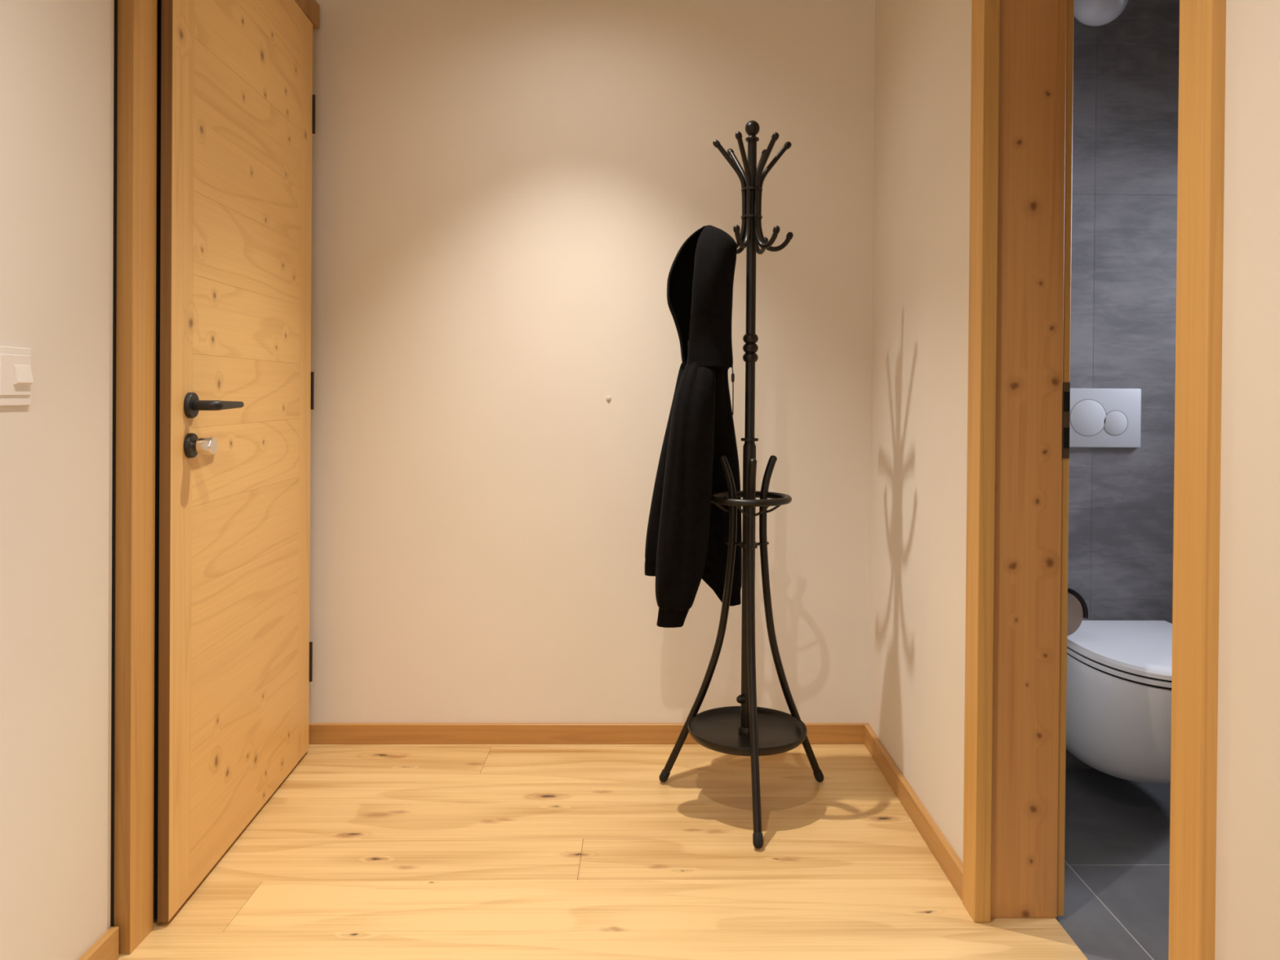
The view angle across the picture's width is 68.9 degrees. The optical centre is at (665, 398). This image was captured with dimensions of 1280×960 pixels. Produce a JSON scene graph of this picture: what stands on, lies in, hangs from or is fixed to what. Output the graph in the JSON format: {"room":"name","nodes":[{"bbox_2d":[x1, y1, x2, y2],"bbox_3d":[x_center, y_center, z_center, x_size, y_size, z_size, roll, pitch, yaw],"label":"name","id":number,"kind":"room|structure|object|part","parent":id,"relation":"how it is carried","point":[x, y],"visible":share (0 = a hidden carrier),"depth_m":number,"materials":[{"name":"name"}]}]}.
{"room":"entrance hallway","nodes":[
{"label":"entrance hallway","id":0,"kind":"room"},
{"bbox_2d":[0,0,317,959],"bbox_3d":[-1.140,-0.151,0.355,0.333,2.480,4.762,0,0,-1],"label":"wall","id":1,"kind":"structure","parent":0,"point":[57,56],"depth_m":1.53,"materials":[{"name":"paint"}]},
{"bbox_2d":[0,346,33,406],"bbox_3d":[-0.990,-0.033,1.416,0.016,0.090,0.090,0,0,-1],"label":"light switch","id":2,"kind":"object","parent":1,"relation":"attached to","point":[16,379],"visible":1,"depth_m":1.42,"materials":[{"name":"white plastic"}]},
{"bbox_3d":[-0.991,-0.035,1.421,0.003,0.062,0.069,0,0,-1],"label":"frame","id":3,"kind":"part","parent":2,"relation":"part of","materials":[{"name":"white plastic"}]},
{"bbox_2d":[77,926,119,959],"bbox_3d":[-0.964,1.004,-0.156,0.016,0.058,3.716,0,0,-1],"label":"baseboard","id":4,"kind":"structure","parent":1,"relation":"attached to","point":[106,947],"depth_m":1.66,"materials":[{"name":"brown wood"}]},
{"bbox_2d":[110,0,319,954],"bbox_3d":[-1.082,-0.064,2.208,0.194,2.160,1.032,0,0,-1],"label":"door frame","id":5,"kind":"structure","parent":1,"relation":"attached to","point":[135,69],"depth_m":1.71,"materials":[{"name":"brown wood"}]},
{"bbox_3d":[-1.072,-0.060,1.742,0.192,2.160,0.080,0,0,-1],"label":"post","id":6,"kind":"part","parent":5,"relation":"part of","materials":[{"name":"brown wood"}]},
{"bbox_2d":[153,0,315,922],"bbox_3d":[-0.971,-0.028,2.233,0.105,2.070,0.882,0,0,-4],"label":"door","id":7,"kind":"structure","parent":1,"relation":"in","point":[236,101],"depth_m":2.08,"materials":[{"name":"brown wood"}]},
{"bbox_3d":[-0.952,0.014,1.874,0.010,0.052,0.052,0,0,-4],"label":"lever handle","id":8,"kind":"part","parent":7,"relation":"part of","materials":[{"name":"black metal"}]},
{"bbox_3d":[-0.929,0.014,1.937,0.061,0.020,0.145,0,0,-4],"label":"lever","id":9,"kind":"part","parent":7,"relation":"part of","materials":[{"name":"black metal"}]},
{"bbox_2d":[308,0,875,723],"bbox_3d":[-0.288,-0.161,2.815,2.145,2.480,0.120,0,0,-1],"label":"wall","id":10,"kind":"structure","parent":0,"point":[506,194],"depth_m":2.76,"materials":[{"name":"paint"}]},
{"bbox_2d":[308,723,869,743],"bbox_3d":[-0.246,0.991,2.757,1.705,0.058,0.014,0,0,-1],"label":"baseboard","id":11,"kind":"structure","parent":10,"relation":"attached to","point":[318,733],"depth_m":2.75,"materials":[{"name":"brown wood"}]},
{"bbox_2d":[116,743,1170,959],"bbox_3d":[0.549,1.072,0.410,3.467,0.060,4.782,0,0,-1],"label":"floor","id":12,"kind":"structure","parent":0,"point":[362,851],"depth_m":2.04,"materials":[{"name":"brown wood"}]},
{"bbox_2d":[658,120,823,848],"bbox_3d":[0.214,0.161,2.308,0.439,1.723,0.402,0,0,-1],"label":"coat rack","id":13,"kind":"object","parent":12,"relation":"on","point":[748,729],"visible":0.95,"depth_m":2.35,"materials":[{"name":"black metal"}]},
{"bbox_2d":[644,225,742,627],"bbox_3d":[0.080,0.061,2.398,0.261,0.995,0.299,0,0,-1],"label":"hooded jacket","id":14,"kind":"object","parent":13,"relation":"hanging from","point":[687,534],"visible":0.98,"depth_m":2.30,"materials":[{"name":"black fabric"}]},
{"bbox_2d":[666,225,737,367],"bbox_3d":[0.092,-0.257,2.353,0.176,0.358,0.132,0,0,-1],"label":"hood","id":15,"kind":"object","parent":14,"relation":"attached to","point":[700,281],"depth_m":2.31,"materials":[{"name":"black fabric"}]},
{"bbox_3d":[0.085,0.581,2.430,0.215,0.873,0.019,1,0,29],"label":"leg","id":16,"kind":"part","parent":13,"relation":"part of","materials":[{"name":"black metal"}]},
{"bbox_3d":[0.160,-0.510,2.351,0.092,0.276,0.013,0,0,-3],"label":"hook rod","id":17,"kind":"part","parent":13,"relation":"part of","materials":[{"name":"black metal"}]},
{"bbox_3d":[0.186,-0.510,2.403,0.013,0.276,0.092,0,0,-33],"label":"hook rod","id":18,"kind":"part","parent":13,"relation":"part of","materials":[{"name":"black metal"}]},
{"bbox_3d":[0.192,0.758,2.350,0.026,0.022,0.023,0,0,-1],"label":"screw knob","id":19,"kind":"part","parent":13,"relation":"part of","materials":[{"name":"black metal"}]},
{"bbox_3d":[0.192,-0.509,2.302,0.013,0.276,0.092,1,0,27],"label":"hook rod","id":20,"kind":"part","parent":13,"relation":"part of","materials":[{"name":"black metal"}]},
{"bbox_2d":[688,706,807,755],"bbox_3d":[0.207,0.843,2.363,0.301,0.026,0.301,0,0,-1],"label":"tray","id":21,"kind":"object","parent":13,"relation":"on","point":[722,729],"depth_m":2.36,"materials":[{"name":"black metal"}]},
{"bbox_3d":[0.213,0.583,2.219,0.020,0.873,0.215,0,0,-1],"label":"leg","id":22,"kind":"part","parent":13,"relation":"part of","materials":[{"name":"black metal"}]},
{"bbox_3d":[0.244,-0.509,2.406,0.013,0.276,0.092,1,0,27],"label":"hook rod","id":23,"kind":"part","parent":13,"relation":"part of","materials":[{"name":"black metal"}]},
{"bbox_3d":[0.250,-0.509,2.305,0.013,0.276,0.092,0,0,-33],"label":"hook rod","id":24,"kind":"part","parent":13,"relation":"part of","materials":[{"name":"black metal"}]},
{"bbox_3d":[0.276,-0.509,2.357,0.092,0.276,0.013,0,0,-3],"label":"hook rod","id":25,"kind":"part","parent":13,"relation":"part of","materials":[{"name":"black metal"}]},
{"bbox_3d":[0.331,0.583,2.435,0.215,0.873,0.019,0,0,-31],"label":"leg","id":26,"kind":"part","parent":13,"relation":"part of","materials":[{"name":"black metal"}]},
{"bbox_2d":[868,0,1279,959],"bbox_3d":[0.752,-0.137,0.397,0.169,2.480,4.762,0,0,-1],"label":"wall","id":27,"kind":"structure","parent":0,"point":[922,68],"depth_m":2.03,"materials":[{"name":"paint"}]},
{"bbox_2d":[864,724,963,900],"bbox_3d":[0.608,1.000,2.337,0.016,0.058,0.863,0,0,-1],"label":"baseboard","id":28,"kind":"structure","parent":27,"relation":"attached to","point":[948,860],"depth_m":2.23,"materials":[{"name":"brown wood"}]},
{"bbox_2d":[1066,587,1088,635],"bbox_3d":[0.919,0.532,2.388,0.281,0.128,0.134,0,0,5],"label":"paper holder","id":29,"kind":"object","parent":27,"relation":"attached to","point":[1077,609],"visible":0.09,"depth_m":2.33,"materials":[{"name":"metal"}]},
{"bbox_2d":[962,0,1226,959],"bbox_3d":[0.719,-0.014,1.497,0.188,2.100,0.808,0,0,-1],"label":"door frame","id":30,"kind":"structure","parent":27,"relation":"attached to","point":[1022,81],"depth_m":1.84,"materials":[{"name":"brown wood"}]},
{"bbox_3d":[0.633,-0.017,1.864,0.033,2.100,0.070,0,0,-1],"label":"casing","id":31,"kind":"part","parent":30,"relation":"part of","materials":[{"name":"brown wood"}]},
{"bbox_3d":[0.797,0.043,1.853,0.014,0.151,0.003,0,0,-1],"label":"strike plate","id":32,"kind":"part","parent":30,"relation":"part of","materials":[{"name":"grey metal"}]},
{"bbox_3d":[0.649,-0.012,1.125,0.033,2.100,0.066,0,0,-1],"label":"casing","id":33,"kind":"part","parent":30,"relation":"part of","materials":[{"name":"brown wood"}]},
{"bbox_2d":[1065,0,1179,768],"bbox_3d":[1.574,-0.146,2.709,1.576,2.480,0.170,0,0,-1],"label":"wall","id":34,"kind":"structure","parent":0,"point":[1126,92],"depth_m":2.62,"materials":[{"name":"tile"}]},
{"bbox_2d":[1069,388,1141,447],"bbox_3d":[1.208,0.055,2.611,0.246,0.165,0.013,0,0,-1],"label":"flush plate","id":35,"kind":"object","parent":34,"relation":"attached to","point":[1100,417],"visible":0.94,"depth_m":2.61,"materials":[{"name":"white plastic"}]},
{"bbox_2d":[1066,620,1172,784],"bbox_3d":[1.205,0.776,2.346,0.374,0.332,0.553,0,0,-1],"label":"toilet","id":36,"kind":"object","parent":34,"relation":"attached to","point":[1118,693],"visible":0.47,"depth_m":2.23,"materials":[{"name":"white ceramic"}]},
{"bbox_3d":[1.206,0.644,2.323,0.370,0.013,0.497,0,0,-1],"label":"seat","id":37,"kind":"part","parent":36,"relation":"part of","materials":[{"name":"white plastic"}]},
{"bbox_3d":[1.206,0.621,2.320,0.374,0.022,0.503,0,0,-1],"label":"lid","id":38,"kind":"part","parent":36,"relation":"part of","materials":[{"name":"white plastic"}]},
{"bbox_3d":[0.603,-1.438,0.394,3.800,0.120,4.982,0,0,-1],"label":"ceiling","id":39,"kind":"structure","parent":0,"visible":0},
{"bbox_2d":[1074,0,1128,26],"bbox_3d":[1.126,-1.179,2.417,0.142,0.417,0.142,0,0,-1],"label":"globe lamp","id":40,"kind":"object","parent":39,"relation":"hanging from","point":[1088,12],"visible":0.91,"depth_m":2.39,"materials":[{"name":"white glass"}]}
]}

